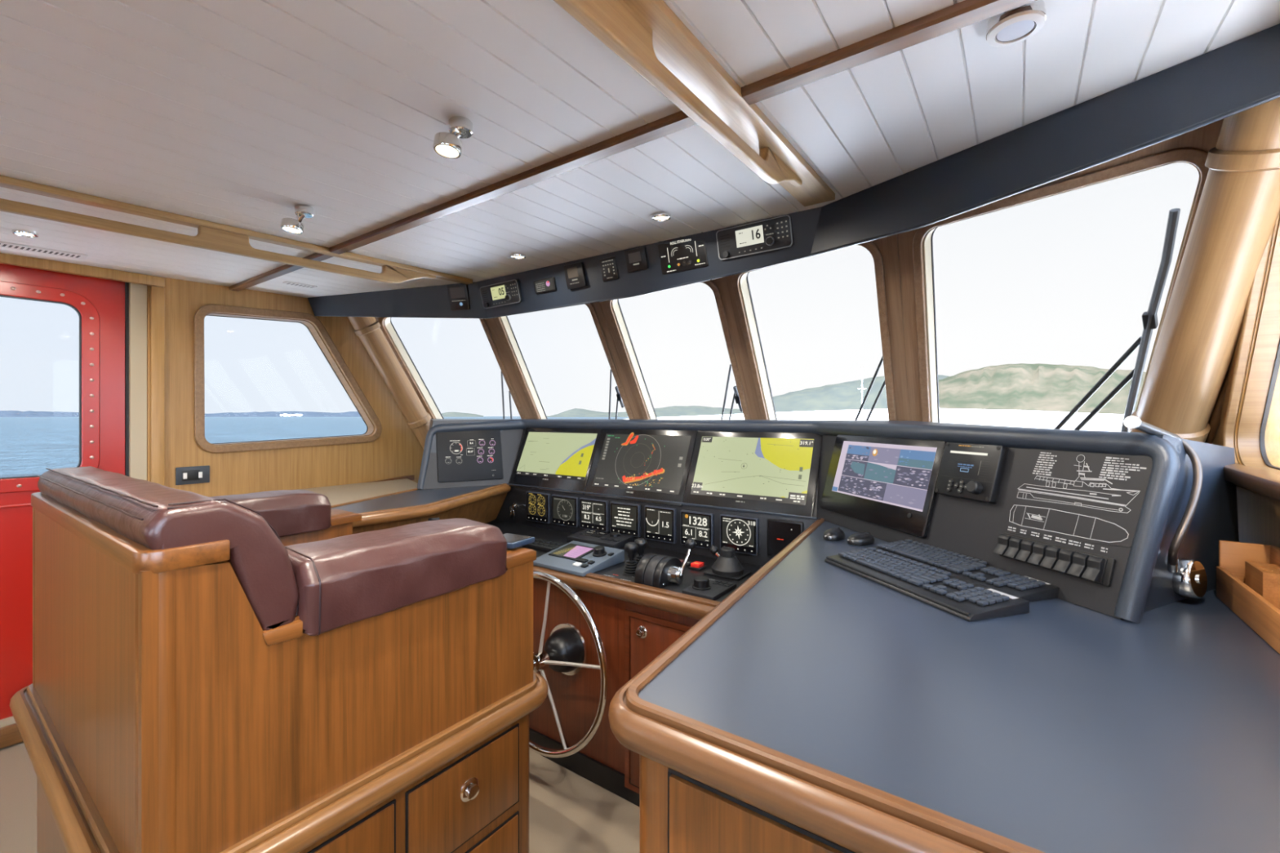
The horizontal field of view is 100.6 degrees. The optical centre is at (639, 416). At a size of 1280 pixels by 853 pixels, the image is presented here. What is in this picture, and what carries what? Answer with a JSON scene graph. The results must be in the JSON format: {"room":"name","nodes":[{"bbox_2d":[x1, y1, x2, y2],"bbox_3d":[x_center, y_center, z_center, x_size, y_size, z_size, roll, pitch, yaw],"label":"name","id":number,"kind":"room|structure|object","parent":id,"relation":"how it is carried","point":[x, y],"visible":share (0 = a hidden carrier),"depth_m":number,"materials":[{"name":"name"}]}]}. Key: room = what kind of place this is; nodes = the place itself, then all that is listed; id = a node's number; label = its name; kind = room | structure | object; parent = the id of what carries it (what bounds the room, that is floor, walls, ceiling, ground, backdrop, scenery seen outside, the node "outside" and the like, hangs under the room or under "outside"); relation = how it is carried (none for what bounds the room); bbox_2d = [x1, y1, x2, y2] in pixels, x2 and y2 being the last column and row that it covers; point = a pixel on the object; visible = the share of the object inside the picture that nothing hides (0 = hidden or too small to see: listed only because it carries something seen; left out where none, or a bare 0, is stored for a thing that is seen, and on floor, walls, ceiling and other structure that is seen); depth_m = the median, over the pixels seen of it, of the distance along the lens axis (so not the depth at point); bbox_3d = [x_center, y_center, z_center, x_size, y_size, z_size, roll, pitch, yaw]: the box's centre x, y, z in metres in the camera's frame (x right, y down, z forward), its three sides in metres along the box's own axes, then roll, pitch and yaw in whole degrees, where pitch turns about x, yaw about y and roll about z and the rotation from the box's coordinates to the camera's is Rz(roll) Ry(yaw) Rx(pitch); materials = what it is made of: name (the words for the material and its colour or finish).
{"room":"control cabin","nodes":[
{"label":"control cabin","id":0,"kind":"room"},
{"bbox_2d":[146,275,423,497],"bbox_3d":[-2.891,0.350,2.259,0.100,2.200,4.720,0,0,35],"label":"wall","id":1,"kind":"structure","parent":0,"point":[397,452],"depth_m":3.12,"materials":[{"name":"brown wood"}]},
{"bbox_2d":[0,723,22,749],"bbox_3d":[-3.334,1.400,1.530,0.030,0.085,2.920,0,0,35],"label":"baseboard","id":2,"kind":"structure","parent":1,"relation":"attached to","point":[10,735],"depth_m":2.32,"materials":[{"name":"brown wood"}]},
{"bbox_2d":[0,263,124,719],"bbox_3d":[-2.857,0.325,2.297,0.060,2.050,0.915,0,0,35],"label":"door","id":3,"kind":"structure","parent":1,"relation":"in","point":[99,304],"depth_m":2.45,"materials":[{"name":"red paint"}]},
{"bbox_2d":[0,282,146,728],"bbox_3d":[-2.820,0.335,2.376,0.120,2.060,0.893,0,0,35],"label":"trim","id":4,"kind":"structure","parent":1,"relation":"attached to","point":[135,295],"depth_m":2.67,"materials":[{"name":"beige paint"}]},
{"bbox_2d":[0,253,164,485],"bbox_3d":[-2.748,0.365,2.359,0.030,2.167,0.970,0,0,35],"label":"trim","id":5,"kind":"structure","parent":1,"relation":"attached to","point":[157,283],"depth_m":2.71,"materials":[{"name":"brown wood"}]},
{"bbox_2d":[175,465,209,484],"bbox_3d":[-2.398,0.316,2.850,0.015,0.093,0.144,0,0,35],"label":"wall outlet","id":6,"kind":"object","parent":1,"relation":"attached to","point":[193,474],"visible":1,"depth_m":2.84,"materials":[{"name":"grey plastic"}]},
{"bbox_2d":[193,304,382,453],"bbox_3d":[-2.132,-0.219,3.296,0.109,0.845,1.030,0,0,35],"label":"window","id":7,"kind":"structure","parent":1,"relation":"in","point":[200,314],"depth_m":3.20,"materials":[{"name":"brown wood"}]},
{"bbox_2d":[0,742,639,852],"bbox_3d":[-1.117,1.470,1.104,4.500,0.040,5.200,0,0,35],"label":"floor","id":8,"kind":"structure","parent":0,"point":[569,812],"depth_m":1.95,"materials":[{"name":"beige wood"}]},
{"bbox_2d":[8,466,548,852],"bbox_3d":[-0.892,0.790,1.349,1.099,1.321,0.839,0,0,35],"label":"chair","id":9,"kind":"object","parent":8,"relation":"on","point":[256,672],"visible":1,"depth_m":0.95,"materials":[{"name":"brown wood"}]},
{"bbox_2d":[37,466,299,631],"bbox_3d":[-1.050,0.247,1.126,1.011,0.233,0.204,0,0,35],"label":"cushion","id":10,"kind":"object","parent":9,"relation":"on","point":[124,553],"depth_m":0.85,"materials":[{"name":"red leather"}]},
{"bbox_2d":[210,489,331,537],"bbox_3d":[-1.223,0.311,1.638,0.189,0.133,0.438,0,0,35],"label":"cushion","id":11,"kind":"object","parent":9,"relation":"on","point":[291,513],"depth_m":1.68,"materials":[{"name":"red leather"}]},
{"bbox_2d":[285,518,507,635],"bbox_3d":[-0.511,0.311,1.129,0.189,0.133,0.438,0,0,35],"label":"cushion","id":12,"kind":"object","parent":9,"relation":"on","point":[340,584],"depth_m":1.03,"materials":[{"name":"red leather"}]},
{"bbox_2d":[502,533,534,548],"bbox_3d":[-0.340,0.325,1.386,0.100,0.015,0.085,0,0,30],"label":"tablet","id":13,"kind":"object","parent":9,"relation":"on","point":[513,540],"visible":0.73,"depth_m":1.37,"materials":[{"name":"blue plastic"}]},
{"bbox_2d":[297,475,417,507],"bbox_3d":[-1.586,0.921,2.973,1.194,1.058,1.402,0,0,35],"label":"shelf","id":14,"kind":"object","parent":8,"relation":"on","point":[340,495],"visible":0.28,"depth_m":3.23,"materials":[{"name":"beige laminate"}]},
{"bbox_2d":[417,418,1239,806],"bbox_3d":[-0.007,0.734,2.453,3.740,1.432,1.214,0,0,35],"label":"console","id":15,"kind":"object","parent":8,"relation":"on","point":[636,623],"depth_m":1.93,"materials":[{"name":"grey plastic"}]},
{"bbox_2d":[331,483,511,533],"bbox_3d":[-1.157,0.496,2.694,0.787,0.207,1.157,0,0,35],"label":"countertop","id":16,"kind":"structure","parent":15,"relation":"on","point":[481,504],"depth_m":2.53,"materials":[{"name":"brown laminate"}]},
{"bbox_2d":[435,429,503,482],"bbox_3d":[-0.976,0.223,3.054,0.361,0.289,0.092,0,0,-29],"label":"control panel","id":17,"kind":"object","parent":15,"relation":"on","point":[477,455],"visible":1,"depth_m":3.05,"materials":[{"name":"black plastic"}]},
{"bbox_2d":[526,491,551,523],"bbox_3d":[-0.570,0.509,2.974,0.183,0.164,0.020,0,0,35],"label":"display","id":18,"kind":"object","parent":15,"relation":"attached to","point":[538,504],"visible":1,"depth_m":2.96,"materials":[{"name":"grey plastic"}]},
{"bbox_2d":[521,538,565,552],"bbox_3d":[-0.453,0.615,2.538,0.200,0.024,0.120,0,0,35],"label":"keypad","id":19,"kind":"object","parent":15,"relation":"on","point":[541,544],"visible":0.84,"depth_m":2.50,"materials":[{"name":"black plastic"}]},
{"bbox_2d":[508,427,601,494],"bbox_3d":[-0.490,0.238,3.001,0.590,0.347,0.158,0,0,35],"label":"monitor","id":20,"kind":"object","parent":15,"relation":"on","point":[556,458],"visible":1,"depth_m":2.98,"materials":[{"name":"black glass"}]},
{"bbox_2d":[551,494,579,527],"bbox_3d":[-0.403,0.508,2.854,0.190,0.159,0.020,0,0,35],"label":"display","id":21,"kind":"object","parent":15,"relation":"attached to","point":[565,508],"visible":1,"depth_m":2.84,"materials":[{"name":"grey plastic"}]},
{"bbox_2d":[528,571,608,758],"bbox_3d":[-0.352,0.942,2.090,0.677,0.676,0.209,0,0,35],"label":"steering wheel","id":22,"kind":"object","parent":15,"relation":"attached to","point":[564,651],"visible":0.63,"depth_m":2.00,"materials":[{"name":"silver metal"}]},
{"bbox_2d":[533,540,624,577],"bbox_3d":[-0.266,0.590,2.265,0.300,0.074,0.270,0,0,35],"label":"keypad","id":23,"kind":"object","parent":15,"relation":"on","point":[574,557],"visible":0.98,"depth_m":2.23,"materials":[{"name":"grey plastic"}]},
{"bbox_2d":[579,497,608,532],"bbox_3d":[-0.237,0.507,2.736,0.187,0.159,0.020,0,0,35],"label":"display","id":24,"kind":"object","parent":15,"relation":"attached to","point":[593,513],"visible":1,"depth_m":2.72,"materials":[{"name":"grey plastic"}]},
{"bbox_2d":[566,528,634,549],"bbox_3d":[-0.188,0.601,2.632,0.300,0.053,0.190,0,0,35],"label":"keypad","id":25,"kind":"object","parent":15,"relation":"on","point":[613,540],"visible":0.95,"depth_m":2.59,"materials":[{"name":"black plastic"}]},
{"bbox_2d":[600,565,634,582],"bbox_3d":[-0.017,0.625,2.113,0.200,0.004,0.220,0,0,35],"label":"plate","id":26,"kind":"object","parent":15,"relation":"on","point":[616,573],"visible":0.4,"depth_m":2.08,"materials":[{"name":"black plastic"}]},
{"bbox_2d":[622,542,638,577],"bbox_3d":[-0.034,0.560,2.095,0.073,0.125,0.074,0,0,35],"label":"joystick","id":27,"kind":"object","parent":26,"relation":"on","point":[630,548],"visible":0.9,"depth_m":2.08,"materials":[{"name":"black rubber"}]},
{"bbox_2d":[634,537,647,564],"bbox_3d":[0.003,0.560,2.165,0.074,0.125,0.074,0,0,35],"label":"joystick","id":28,"kind":"object","parent":26,"relation":"on","point":[642,543],"visible":0.41,"depth_m":2.15,"materials":[{"name":"black plastic"}]},
{"bbox_2d":[634,538,696,588],"bbox_3d":[0.101,0.545,2.006,0.182,0.163,0.170,0,0,35],"label":"lever","id":29,"kind":"object","parent":26,"relation":"on","point":[653,570],"visible":1,"depth_m":1.97,"materials":[{"name":"black plastic"}]},
{"bbox_2d":[609,501,640,537],"bbox_3d":[-0.074,0.507,2.620,0.179,0.156,0.020,0,0,35],"label":"display","id":30,"kind":"object","parent":15,"relation":"attached to","point":[624,517],"visible":0.99,"depth_m":2.60,"materials":[{"name":"grey plastic"}]},
{"bbox_2d":[584,428,697,506],"bbox_3d":[-0.007,0.241,2.655,0.592,0.348,0.158,0,0,35],"label":"monitor","id":31,"kind":"object","parent":15,"relation":"on","point":[646,464],"visible":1,"depth_m":2.63,"materials":[{"name":"black glass"}]},
{"bbox_2d":[644,505,676,543],"bbox_3d":[0.095,0.507,2.499,0.172,0.160,0.020,0,0,35],"label":"display","id":32,"kind":"object","parent":15,"relation":"attached to","point":[660,522],"visible":1,"depth_m":2.49,"materials":[{"name":"grey"}]},
{"bbox_2d":[680,510,714,549],"bbox_3d":[0.255,0.508,2.385,0.164,0.156,0.020,0,0,35],"label":"display","id":33,"kind":"object","parent":15,"relation":"attached to","point":[699,526],"visible":0.89,"depth_m":2.37,"materials":[{"name":"grey plastic"}]},
{"bbox_2d":[682,576,736,600],"bbox_3d":[0.251,0.604,1.909,0.125,0.047,0.185,0,0,35],"label":"keypad","id":34,"kind":"object","parent":15,"relation":"on","point":[704,587],"visible":0.98,"depth_m":1.88,"materials":[{"name":"black plastic"}]},
{"bbox_2d":[703,546,751,580],"bbox_3d":[0.346,0.575,2.117,0.161,0.105,0.130,0,0,35],"label":"joystick","id":35,"kind":"object","parent":15,"relation":"on","point":[726,566],"visible":1,"depth_m":2.08,"materials":[{"name":"black plastic"}]},
{"bbox_2d":[720,514,759,555],"bbox_3d":[0.422,0.504,2.266,0.175,0.155,0.021,0,0,35],"label":"display","id":36,"kind":"object","parent":15,"relation":"attached to","point":[740,533],"visible":0.91,"depth_m":2.25,"materials":[{"name":"grey glass"}]},
{"bbox_2d":[682,431,822,518],"bbox_3d":[0.477,0.236,2.312,0.591,0.338,0.154,0,0,35],"label":"monitor","id":37,"kind":"object","parent":15,"relation":"on","point":[772,472],"visible":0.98,"depth_m":2.29,"materials":[{"name":"black glass"}]},
{"bbox_2d":[767,518,804,556],"bbox_3d":[0.587,0.499,2.151,0.150,0.155,0.016,0,0,35],"label":"display","id":38,"kind":"object","parent":15,"relation":"attached to","point":[780,533],"visible":0.66,"depth_m":2.15,"materials":[{"name":"black plastic"}]},
{"bbox_2d":[819,435,946,538],"bbox_3d":[0.800,0.214,1.811,0.093,0.288,0.537,0,0,-14],"label":"monitor","id":39,"kind":"object","parent":15,"relation":"on","point":[888,482],"visible":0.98,"depth_m":1.75,"materials":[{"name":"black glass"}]},
{"bbox_2d":[934,442,1008,503],"bbox_3d":[0.892,0.148,1.451,0.082,0.158,0.184,0,0,-14],"label":"control panel","id":40,"kind":"object","parent":15,"relation":"on","point":[973,472],"visible":1,"depth_m":1.43,"materials":[{"name":"black plastic"}]},
{"bbox_2d":[1000,526,1115,586],"bbox_3d":[0.929,0.308,1.196,0.026,0.074,0.249,0,0,-14],"label":"bank","id":41,"kind":"object","parent":15,"relation":"attached to","point":[1108,572],"visible":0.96,"depth_m":1.14,"materials":[{"name":"black plastic"}]},
{"bbox_2d":[992,533,1013,557],"bbox_3d":[0.887,0.314,1.298,0.036,0.056,0.027,0,0,-14],"label":"rocker switch","id":42,"kind":"object","parent":41,"relation":"attached to","point":[1002,545],"visible":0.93,"depth_m":1.29,"materials":[{"name":"black plastic"}]},
{"bbox_2d":[1004,537,1024,560],"bbox_3d":[0.894,0.314,1.268,0.036,0.056,0.027,0,0,-14],"label":"rocker switch","id":43,"kind":"object","parent":41,"relation":"attached to","point":[1014,548],"visible":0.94,"depth_m":1.26,"materials":[{"name":"black plastic"}]},
{"bbox_2d":[1015,539,1037,564],"bbox_3d":[0.901,0.314,1.240,0.036,0.056,0.027,0,0,-14],"label":"rocker switch","id":44,"kind":"object","parent":41,"relation":"attached to","point":[1025,552],"visible":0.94,"depth_m":1.24,"materials":[{"name":"black plastic"}]},
{"bbox_2d":[1026,542,1048,567],"bbox_3d":[0.908,0.314,1.210,0.036,0.056,0.027,0,0,-14],"label":"rocker switch","id":45,"kind":"object","parent":41,"relation":"attached to","point":[1037,555],"visible":0.94,"depth_m":1.21,"materials":[{"name":"black plastic"}]},
{"bbox_2d":[1040,545,1062,571],"bbox_3d":[0.915,0.314,1.182,0.036,0.056,0.027,0,0,-14],"label":"rocker switch","id":46,"kind":"object","parent":41,"relation":"attached to","point":[1051,555],"visible":0.94,"depth_m":1.18,"materials":[{"name":"black plastic"}]},
{"bbox_2d":[1053,548,1075,575],"bbox_3d":[0.922,0.314,1.153,0.036,0.056,0.027,0,0,-14],"label":"rocker switch","id":47,"kind":"object","parent":41,"relation":"attached to","point":[1064,562],"visible":0.94,"depth_m":1.15,"materials":[{"name":"black plastic"}]},
{"bbox_2d":[1066,551,1091,579],"bbox_3d":[0.929,0.314,1.124,0.036,0.056,0.027,0,0,-14],"label":"rocker switch","id":48,"kind":"object","parent":41,"relation":"attached to","point":[1079,564],"visible":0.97,"depth_m":1.12,"materials":[{"name":"black plastic"}]},
{"bbox_2d":[1081,555,1107,583],"bbox_3d":[0.936,0.314,1.095,0.036,0.056,0.027,0,0,-14],"label":"rocker switch","id":49,"kind":"object","parent":41,"relation":"attached to","point":[1095,571],"visible":1,"depth_m":1.09,"materials":[{"name":"black plastic"}]},
{"bbox_2d":[1006,448,1152,546],"bbox_3d":[0.969,0.183,1.185,0.059,0.208,0.286,0,0,-14],"label":"plate","id":50,"kind":"object","parent":15,"relation":"on","point":[1097,498],"visible":1,"depth_m":1.17,"materials":[{"name":"black"}]},
{"bbox_2d":[608,518,1279,852],"bbox_3d":[0.696,0.921,1.151,1.092,1.057,1.558,0,0,35],"label":"table","id":51,"kind":"object","parent":8,"relation":"on","point":[820,706],"visible":0.99,"depth_m":0.70,"materials":[{"name":"grey laminate"}]},
{"bbox_2d":[822,527,844,541],"bbox_3d":[0.636,0.383,1.738,0.060,0.032,0.100,0,0,44],"label":"computer mouse","id":52,"kind":"object","parent":51,"relation":"on","point":[832,534],"visible":1,"depth_m":1.71,"materials":[{"name":"black plastic"}]},
{"bbox_2d":[847,532,874,545],"bbox_3d":[0.696,0.383,1.671,0.100,0.032,0.060,0,0,-26],"label":"computer mouse","id":53,"kind":"object","parent":51,"relation":"on","point":[860,538],"visible":1,"depth_m":1.65,"materials":[{"name":"black plastic"}]},
{"bbox_2d":[824,546,1029,622],"bbox_3d":[0.649,0.383,1.269,0.158,0.034,0.452,0,0,-17],"label":"keyboard","id":54,"kind":"object","parent":51,"relation":"on","point":[962,598],"visible":1,"depth_m":1.19,"materials":[{"name":"black plastic"}]},
{"bbox_2d":[866,539,1059,601],"bbox_3d":[0.795,0.383,1.363,0.158,0.034,0.452,0,0,-17],"label":"keyboard","id":55,"kind":"object","parent":51,"relation":"on","point":[975,571],"visible":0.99,"depth_m":1.29,"materials":[{"name":"black plastic"}]},
{"bbox_2d":[1123,415,1207,598],"bbox_3d":[1.087,0.193,1.095,0.270,0.392,0.118,0,0,-25],"label":"gooseneck lamp","id":56,"kind":"object","parent":51,"relation":"on","point":[1189,580],"visible":0.94,"depth_m":1.10,"materials":[{"name":"silver metal"}]},
{"bbox_2d":[1216,540,1279,653],"bbox_3d":[1.180,0.337,0.967,0.088,0.125,0.456,0,0,35],"label":"wooden tray","id":57,"kind":"object","parent":51,"relation":"on","point":[1248,574],"visible":1,"depth_m":1.07,"materials":[{"name":"brown wood"}]},
{"bbox_2d":[0,0,1279,297],"bbox_3d":[-1.279,-0.726,0.876,4.340,0.164,4.541,0,0,35],"label":"ceiling","id":58,"kind":"structure","parent":0,"point":[239,113],"depth_m":1.25,"materials":[{"name":"white wood"}]},
{"bbox_2d":[0,240,88,258],"bbox_3d":[-2.561,-0.707,2.253,0.085,0.008,0.300,0,1,35],"label":"ceiling vent","id":59,"kind":"object","parent":58,"relation":"in","point":[3,244],"visible":1,"depth_m":2.26,"materials":[{"name":"white plastic"}]},
{"bbox_2d":[0,174,472,284],"bbox_3d":[-1.841,-0.660,1.639,0.050,0.176,3.130,0,0,35],"label":"grab rail","id":60,"kind":"object","parent":58,"relation":"attached to","point":[212,236],"visible":1,"depth_m":1.95,"materials":[{"name":"brown wood"}]},
{"bbox_2d":[280,204,314,234],"bbox_3d":[-1.187,-0.682,1.838,0.110,0.080,0.082,0,1,35],"label":"spotlight","id":61,"kind":"object","parent":58,"relation":"attached to","point":[291,225],"visible":1,"depth_m":1.82,"materials":[{"name":"silver metal"}]},
{"bbox_2d":[433,115,472,159],"bbox_3d":[-0.458,-0.682,1.298,0.082,0.080,0.085,0,1,35],"label":"spotlight","id":62,"kind":"object","parent":58,"relation":"attached to","point":[446,144],"visible":1,"depth_m":1.28,"materials":[{"name":"silver metal"}]},
{"bbox_2d":[228,0,1036,291],"bbox_3d":[-0.643,-0.720,1.824,4.065,0.020,0.048,0,0,35],"label":"trim","id":63,"kind":"structure","parent":58,"relation":"attached to","point":[964,13],"depth_m":1.20,"materials":[{"name":"brown wood"}]},
{"bbox_2d":[553,0,835,206],"bbox_3d":[-0.296,-0.660,0.537,0.105,0.176,3.130,0,0,35],"label":"grab rail","id":64,"kind":"object","parent":58,"relation":"attached to","point":[648,36],"visible":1,"depth_m":1.08,"materials":[{"name":"brown wood"}]},
{"bbox_2d":[986,0,1046,47],"bbox_3d":[0.686,-0.717,0.970,0.090,0.030,0.090,0,1,35],"label":"recessed light","id":65,"kind":"object","parent":58,"relation":"in","point":[1015,25],"visible":0.98,"depth_m":0.96,"materials":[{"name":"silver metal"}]},
{"bbox_2d":[374,118,1223,422],"bbox_3d":[0.125,-0.100,2.837,4.136,1.731,1.311,0,0,35],"label":"wall","id":66,"kind":"structure","parent":0,"point":[895,251],"depth_m":2.12,"materials":[{"name":"brown wood"}]},
{"bbox_2d":[347,316,431,448],"bbox_3d":[-1.591,-0.120,3.624,0.158,1.222,0.830,0,0,35],"label":"trim","id":67,"kind":"structure","parent":66,"relation":"attached to","point":[367,329],"depth_m":3.49,"materials":[{"name":"brown wood"}]},
{"bbox_2d":[378,316,525,418],"bbox_3d":[-1.222,-0.264,3.581,0.893,0.893,0.575,0,0,21],"label":"window","id":68,"kind":"structure","parent":66,"relation":"in","point":[388,325],"depth_m":3.60,"materials":[{"name":"brown metal"}]},
{"bbox_2d":[494,302,634,419],"bbox_3d":[-0.431,-0.264,3.282,0.768,0.892,0.576,0,0,21],"label":"window","id":69,"kind":"structure","parent":66,"relation":"in","point":[504,319],"depth_m":3.28,"materials":[{"name":"brown metal"}]},
{"bbox_2d":[608,368,624,419],"bbox_3d":[-0.177,-0.103,3.401,0.161,0.382,0.251,0,0,21],"label":"windscreen wiper","id":70,"kind":"object","parent":69,"relation":"attached to","point":[618,395],"visible":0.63,"depth_m":3.38,"materials":[{"name":"metal"}]},
{"bbox_2d":[605,280,750,419],"bbox_3d":[0.235,-0.264,2.927,0.695,0.891,0.584,0,0,35],"label":"window","id":71,"kind":"structure","parent":66,"relation":"in","point":[616,308],"depth_m":2.98,"materials":[{"name":"brown metal"}]},
{"bbox_2d":[720,364,742,419],"bbox_3d":[0.483,-0.101,3.001,0.190,0.365,0.244,0,0,35],"label":"windscreen wiper","id":72,"kind":"object","parent":71,"relation":"attached to","point":[735,397],"visible":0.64,"depth_m":2.96,"materials":[{"name":"metal"}]},
{"bbox_2d":[307,23,1279,318],"bbox_3d":[-0.199,-0.648,2.451,4.039,0.202,0.782,0,0,35],"label":"fascia","id":73,"kind":"object","parent":66,"relation":"attached to","point":[1242,74],"visible":0.99,"depth_m":1.48,"materials":[{"name":"black"}]},
{"bbox_2d":[447,284,470,311],"bbox_3d":[-1.023,-0.670,3.000,0.127,0.137,0.048,0,0,17],"label":"display","id":74,"kind":"object","parent":73,"relation":"attached to","point":[459,297],"visible":1,"depth_m":2.99,"materials":[{"name":"black plastic"}]},
{"bbox_2d":[480,279,522,308],"bbox_3d":[-0.757,-0.656,2.861,0.296,0.128,0.060,0,0,34],"label":"radio","id":75,"kind":"object","parent":73,"relation":"attached to","point":[508,292],"visible":1,"depth_m":2.85,"materials":[{"name":"black plastic"}]},
{"bbox_2d":[533,276,556,293],"bbox_3d":[-0.481,-0.662,2.687,0.141,0.068,0.029,0,0,34],"label":"panel","id":76,"kind":"object","parent":73,"relation":"attached to","point":[548,284],"visible":1,"depth_m":2.68,"materials":[{"name":"black plastic"}]},
{"bbox_2d":[564,262,586,288],"bbox_3d":[-0.312,-0.678,2.565,0.115,0.116,0.046,0,0,34],"label":"display","id":77,"kind":"object","parent":73,"relation":"attached to","point":[575,273],"visible":1,"depth_m":2.55,"materials":[{"name":"black plastic"}]},
{"bbox_2d":[599,256,618,281],"bbox_3d":[-0.142,-0.681,2.457,0.092,0.101,0.034,0,0,34],"label":"light panel","id":78,"kind":"object","parent":73,"relation":"attached to","point":[609,269],"visible":1,"depth_m":2.45,"materials":[{"name":"black plastic"}]},
{"bbox_2d":[624,246,648,272],"bbox_3d":[-0.015,-0.696,2.362,0.109,0.096,0.040,0,0,34],"label":"loudspeaker","id":79,"kind":"object","parent":73,"relation":"attached to","point":[636,259],"visible":1,"depth_m":2.35,"materials":[{"name":"black plastic"}]},
{"bbox_2d":[657,231,708,274],"bbox_3d":[0.178,-0.687,2.239,0.225,0.144,0.048,0,0,34],"label":"panel","id":80,"kind":"object","parent":73,"relation":"attached to","point":[677,256],"visible":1,"depth_m":2.24,"materials":[{"name":"black plastic"}]},
{"bbox_2d":[715,214,793,260],"bbox_3d":[0.437,-0.689,2.054,0.306,0.125,0.059,0,0,34],"label":"radio","id":81,"kind":"object","parent":73,"relation":"attached to","point":[775,233],"visible":1,"depth_m":2.05,"materials":[{"name":"black plastic"}]},
{"bbox_2d":[720,234,730,250],"bbox_3d":[0.340,-0.693,2.118,0.040,0.055,0.001,-1,14,34],"label":"speaker grille","id":82,"kind":"object","parent":81,"relation":"attached to","point":[727,234],"depth_m":2.12,"materials":[{"name":"black plastic"}]},
{"bbox_2d":[732,240,896,420],"bbox_3d":[0.799,-0.263,2.404,0.563,0.890,0.814,0,0,-40],"label":"window","id":83,"kind":"structure","parent":66,"relation":"in","point":[869,246],"depth_m":2.49,"materials":[{"name":"brown metal"}]},
{"bbox_2d":[854,356,884,420],"bbox_3d":[1.046,-0.116,2.429,0.185,0.305,0.234,0,0,-40],"label":"windscreen wiper","id":84,"kind":"object","parent":83,"relation":"attached to","point":[882,358],"visible":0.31,"depth_m":2.42,"materials":[{"name":"metal"}]},
{"bbox_2d":[912,147,1208,422],"bbox_3d":[1.306,-0.256,1.757,0.536,0.877,0.886,0,0,-36],"label":"window","id":85,"kind":"structure","parent":66,"relation":"in","point":[1197,157],"depth_m":1.64,"materials":[{"name":"brown wood"}]},
{"bbox_2d":[1053,208,1180,431],"bbox_3d":[1.485,-0.249,1.689,0.390,0.648,0.388,0,0,-36],"label":"windscreen wiper","id":86,"kind":"object","parent":85,"relation":"attached to","point":[1149,318],"visible":0.93,"depth_m":1.63,"materials":[{"name":"black metal"}]},
{"bbox_2d":[1212,212,1279,547],"bbox_3d":[0.500,0.350,-0.160,0.100,2.200,4.720,0,0,35],"label":"wall","id":87,"kind":"structure","parent":0,"point":[1258,515],"depth_m":1.27,"materials":[{"name":"brown wood"}]},
{"bbox_2d":[1128,97,1279,442],"bbox_3d":[1.434,-0.120,1.393,0.160,1.225,0.849,0,0,23],"label":"pillar","id":88,"kind":"structure","parent":87,"relation":"attached to","point":[1237,211],"depth_m":1.23,"materials":[{"name":"brown wood"}]},
{"bbox_2d":[1204,362,1231,444],"bbox_3d":[1.485,-0.200,1.299,0.142,1.012,0.678,0,0,35],"label":"trim","id":89,"kind":"structure","parent":87,"relation":"attached to","point":[1214,421],"depth_m":1.41,"materials":[{"name":"brown wood"}]},
{"bbox_2d":[1218,218,1279,502],"bbox_3d":[1.217,-0.220,0.906,0.069,0.821,1.173,0,0,35],"label":"window","id":90,"kind":"structure","parent":87,"relation":"in","point":[1264,366],"depth_m":1.27,"materials":[{"name":"brown wood"}]},
{"bbox_2d":[1223,463,1279,499],"bbox_3d":[0.680,0.158,0.221,0.050,0.085,3.150,0,0,35],"label":"trim","id":91,"kind":"structure","parent":87,"relation":"attached to","point":[1268,483],"depth_m":1.13,"materials":[{"name":"brown wood"}]},
{"label":"outside","id":92,"kind":"structure","parent":0,"visible":0},
{"bbox_2d":[937,363,1146,414],"bbox_3d":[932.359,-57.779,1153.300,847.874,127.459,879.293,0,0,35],"label":"hill","id":93,"kind":"structure","parent":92,"point":[1042,387],"depth_m":1022.63,"materials":[{"name":"green plant"}]},
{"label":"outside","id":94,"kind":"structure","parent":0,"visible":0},
{"bbox_2d":[773,374,948,412],"bbox_3d":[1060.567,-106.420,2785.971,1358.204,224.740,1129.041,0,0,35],"label":"hill","id":95,"kind":"structure","parent":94,"point":[844,396],"depth_m":2607.56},
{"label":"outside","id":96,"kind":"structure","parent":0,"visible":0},
{"bbox_2d":[546,405,742,417],"bbox_3d":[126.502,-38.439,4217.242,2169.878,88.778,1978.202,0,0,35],"label":"hill","id":97,"kind":"structure","parent":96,"point":[676,411],"depth_m":3849.96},
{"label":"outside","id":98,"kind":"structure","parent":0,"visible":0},
{"bbox_2d":[0,410,360,417],"bbox_3d":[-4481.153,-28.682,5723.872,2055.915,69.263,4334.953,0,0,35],"label":"hill","id":99,"kind":"structure","parent":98,"point":[2,413],"depth_m":5727.51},
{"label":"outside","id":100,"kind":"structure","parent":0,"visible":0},
{"bbox_2d":[0,416,628,477],"bbox_3d":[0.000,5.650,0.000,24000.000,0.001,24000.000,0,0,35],"label":"sea","id":101,"kind":"structure","parent":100,"point":[29,446],"depth_m":178.53,"materials":[{"name":"liquid"}]},
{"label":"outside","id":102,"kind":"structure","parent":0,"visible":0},
{"bbox_3d":[0.550,1.050,3.354,7.000,1.000,16.100,0,0,35],"label":"trim","id":103,"kind":"structure","parent":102,"visible":0},
{"bbox_2d":[622,408,1129,431],"bbox_3d":[3.076,0.200,6.896,7.500,0.700,8.000,0,0,35],"label":"bulwark","id":104,"kind":"object","parent":103,"relation":"on","point":[1012,418],"visible":0.2,"depth_m":7.66,"materials":[{"name":"white paint"}]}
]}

